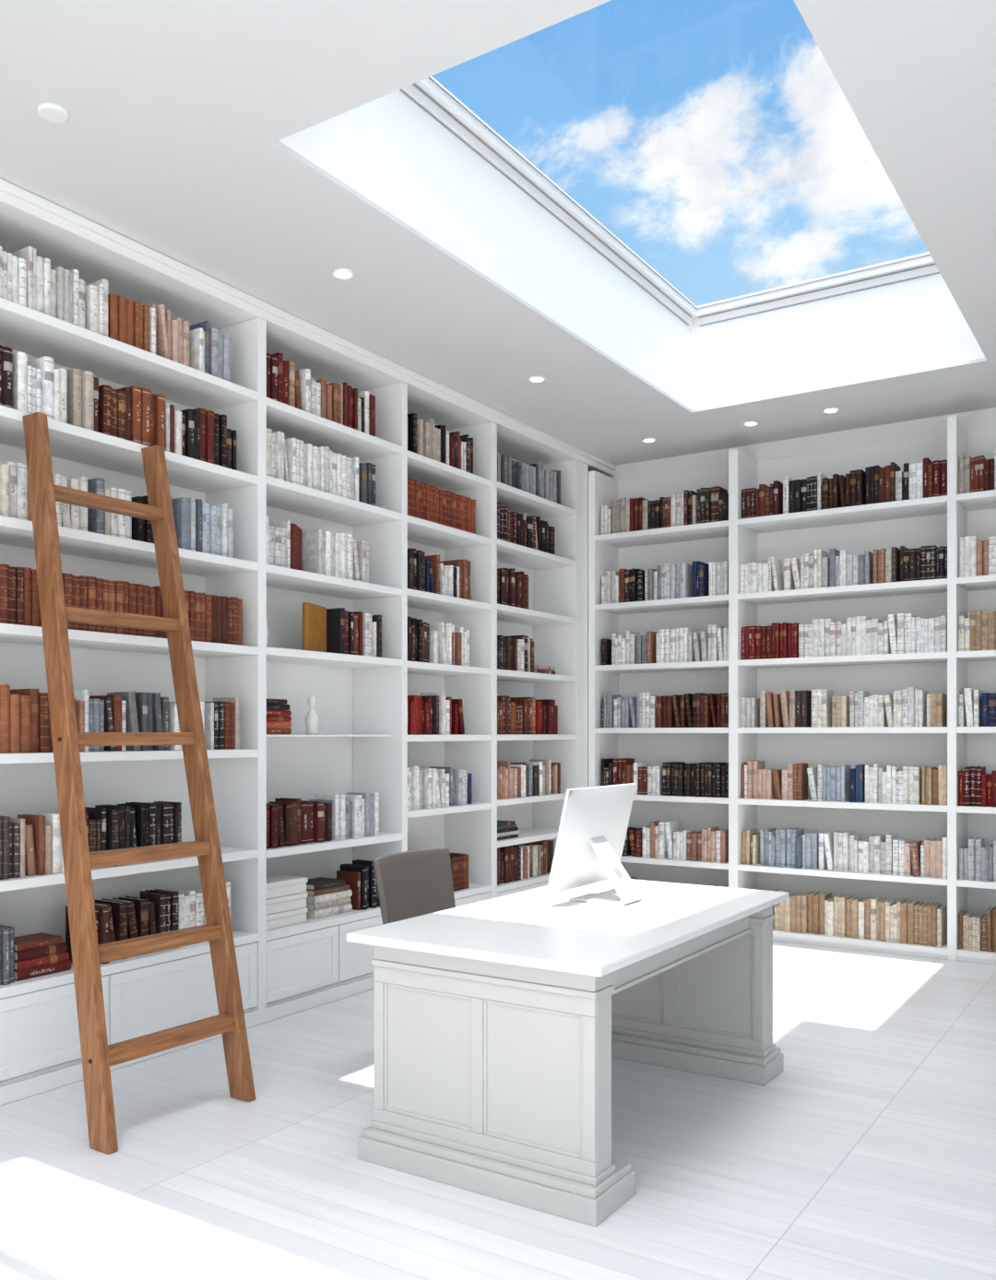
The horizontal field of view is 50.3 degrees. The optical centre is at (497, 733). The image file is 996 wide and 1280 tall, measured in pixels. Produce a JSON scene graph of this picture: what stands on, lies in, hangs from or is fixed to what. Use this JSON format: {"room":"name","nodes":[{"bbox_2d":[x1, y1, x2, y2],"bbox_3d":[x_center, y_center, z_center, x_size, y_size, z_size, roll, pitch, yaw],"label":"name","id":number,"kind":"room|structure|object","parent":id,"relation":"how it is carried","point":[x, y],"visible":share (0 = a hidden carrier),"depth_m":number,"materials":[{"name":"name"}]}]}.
{"room":"home library","nodes":[
{"label":"home library","id":0,"kind":"room"},
{"bbox_2d":[0,0,995,465],"bbox_3d":[0.730,-2.460,2.663,7.120,0.620,10.300,0,0,33],"label":"ceiling","id":1,"kind":"structure","parent":0,"point":[264,148],"depth_m":4.47,"materials":[{"name":"paint"}]},
{"bbox_2d":[36,102,69,122],"bbox_3d":[-1.539,-2.143,3.667,0.104,0.013,0.104,0,0,33],"label":"recessed light","id":2,"kind":"object","parent":1,"relation":"attached to","point":[53,112],"visible":1,"depth_m":3.65,"materials":[{"name":"white plastic"}]},
{"bbox_2d":[331,268,355,279],"bbox_3d":[-0.725,-2.144,4.957,0.109,0.009,0.109,0,0,33],"label":"recessed light","id":3,"kind":"object","parent":1,"relation":"in","point":[338,273],"visible":1,"depth_m":4.95,"materials":[{"name":"white plastic"}]},
{"bbox_2d":[527,376,545,382],"bbox_3d":[0.235,-2.144,6.432,0.109,0.009,0.109,0,0,33],"label":"recessed light","id":4,"kind":"object","parent":1,"relation":"in","point":[535,379],"visible":1,"depth_m":6.42,"materials":[{"name":"white plastic"}]},
{"bbox_2d":[641,438,656,442],"bbox_3d":[1.107,-2.144,7.773,0.109,0.009,0.109,0,0,33],"label":"recessed light","id":5,"kind":"object","parent":1,"relation":"in","point":[645,440],"visible":1,"depth_m":7.75,"materials":[{"name":"white plastic"}]},
{"bbox_2d":[399,76,939,327],"bbox_3d":[1.003,-2.772,4.990,1.820,0.116,3.880,0,0,33],"label":"window frame","id":6,"kind":"structure","parent":1,"relation":"attached to","point":[429,94],"depth_m":6.17,"materials":[{"name":"paint"}]},
{"bbox_2d":[742,420,758,426],"bbox_3d":[1.753,-2.144,7.354,0.109,0.009,0.109,0,0,33],"label":"recessed light","id":7,"kind":"object","parent":1,"relation":"in","point":[752,422],"visible":1,"depth_m":7.33,"materials":[{"name":"white plastic"}]},
{"bbox_2d":[822,407,839,413],"bbox_3d":[2.214,-2.144,7.054,0.109,0.009,0.109,0,0,33],"label":"recessed light","id":8,"kind":"object","parent":1,"relation":"in","point":[829,409],"visible":1,"depth_m":7.04,"materials":[{"name":"white plastic"}]},
{"bbox_2d":[0,940,995,1279],"bbox_3d":[0.730,1.500,2.663,7.120,0.100,10.300,0,0,33],"label":"floor","id":9,"kind":"structure","parent":0,"point":[871,1153],"depth_m":3.58,"materials":[{"name":"white wood"}]},
{"bbox_2d":[22,412,256,1154],"bbox_3d":[-1.439,0.095,4.178,0.792,2.710,0.786,0,0,33],"label":"ladder","id":10,"kind":"object","parent":9,"relation":"on","point":[97,1056],"visible":1,"depth_m":4.11,"materials":[{"name":"brown wood"}]},
{"bbox_2d":[0,177,616,1105],"bbox_3d":[-1.755,-0.349,4.754,0.426,3.596,9.256,0,0,33],"label":"bookcase","id":11,"kind":"object","parent":9,"relation":"on","point":[362,743],"visible":0.59,"depth_m":5.41,"materials":[{"name":"paint"}]},
{"bbox_2d":[0,246,560,984],"bbox_3d":[-1.899,-0.471,4.463,0.230,2.999,8.412,0,0,33],"label":"books","id":12,"kind":"object","parent":11,"relation":"on","point":[30,844],"visible":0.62,"depth_m":5.10,"materials":[{"name":"paper"}]},
{"bbox_2d":[266,874,308,930],"bbox_3d":[-1.200,0.884,5.556,0.240,0.238,0.330,0,0,33],"label":"storage box","id":13,"kind":"object","parent":11,"relation":"on","point":[286,894],"visible":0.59,"depth_m":5.51,"materials":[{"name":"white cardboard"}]},
{"bbox_2d":[305,695,319,734],"bbox_3d":[-1.018,-0.100,5.807,0.076,0.213,0.076,0,0,33],"label":"ceramic figurine","id":14,"kind":"object","parent":11,"relation":"on","point":[312,720],"visible":1,"depth_m":5.78,"materials":[{"name":"white ceramic"}]},
{"bbox_2d":[372,847,455,924],"bbox_3d":[-0.211,0.987,4.577,0.594,0.926,0.572,0,0,33],"label":"office chair","id":15,"kind":"object","parent":9,"relation":"on","point":[412,883],"visible":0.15,"depth_m":4.69,"materials":[{"name":"fabric"}]},
{"bbox_2d":[346,878,789,1226],"bbox_3d":[0.366,1.069,4.116,0.985,0.762,1.770,0,0,33],"label":"writing desk","id":16,"kind":"object","parent":9,"relation":"on","point":[500,1023],"visible":0.97,"depth_m":3.50,"materials":[{"name":"paint"}]},
{"bbox_2d":[510,888,581,902],"bbox_3d":[0.210,0.681,4.492,0.115,0.012,0.400,0,0,33],"label":"keyboard","id":17,"kind":"object","parent":16,"relation":"on","point":[539,895],"visible":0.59,"depth_m":4.40,"materials":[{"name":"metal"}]},
{"bbox_2d":[545,782,643,905],"bbox_3d":[0.460,0.453,4.377,0.257,0.467,0.600,0,0,33],"label":"desktop computer","id":18,"kind":"object","parent":16,"relation":"on","point":[595,820],"visible":1,"depth_m":4.32,"materials":[{"name":"white plastic"}]},
{"bbox_2d":[653,887,713,896],"bbox_3d":[0.804,0.684,4.583,0.210,0.006,0.160,0,0,33],"label":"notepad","id":19,"kind":"object","parent":16,"relation":"on","point":[669,890],"visible":1,"depth_m":4.57,"materials":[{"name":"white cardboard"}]},
{"bbox_2d":[588,415,995,964],"bbox_3d":[3.521,-0.285,6.595,6.469,3.469,0.416,0,0,33],"label":"bookcase","id":20,"kind":"object","parent":9,"relation":"on","point":[939,521],"visible":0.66,"depth_m":7.54,"materials":[{"name":"paint"}]},
{"bbox_2d":[600,450,995,952],"bbox_3d":[3.478,-0.206,6.542,6.286,3.169,0.220,0,0,33],"label":"books","id":21,"kind":"object","parent":20,"relation":"in","point":[912,922],"visible":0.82,"depth_m":7.28,"materials":[{"name":"paper"}]},
{"bbox_2d":[587,407,995,787],"bbox_3d":[3.505,-0.350,6.930,6.880,3.600,0.120,0,0,33],"label":"wall","id":22,"kind":"structure","parent":0,"point":[981,419],"depth_m":7.71,"materials":[{"name":"paint"}]}
]}

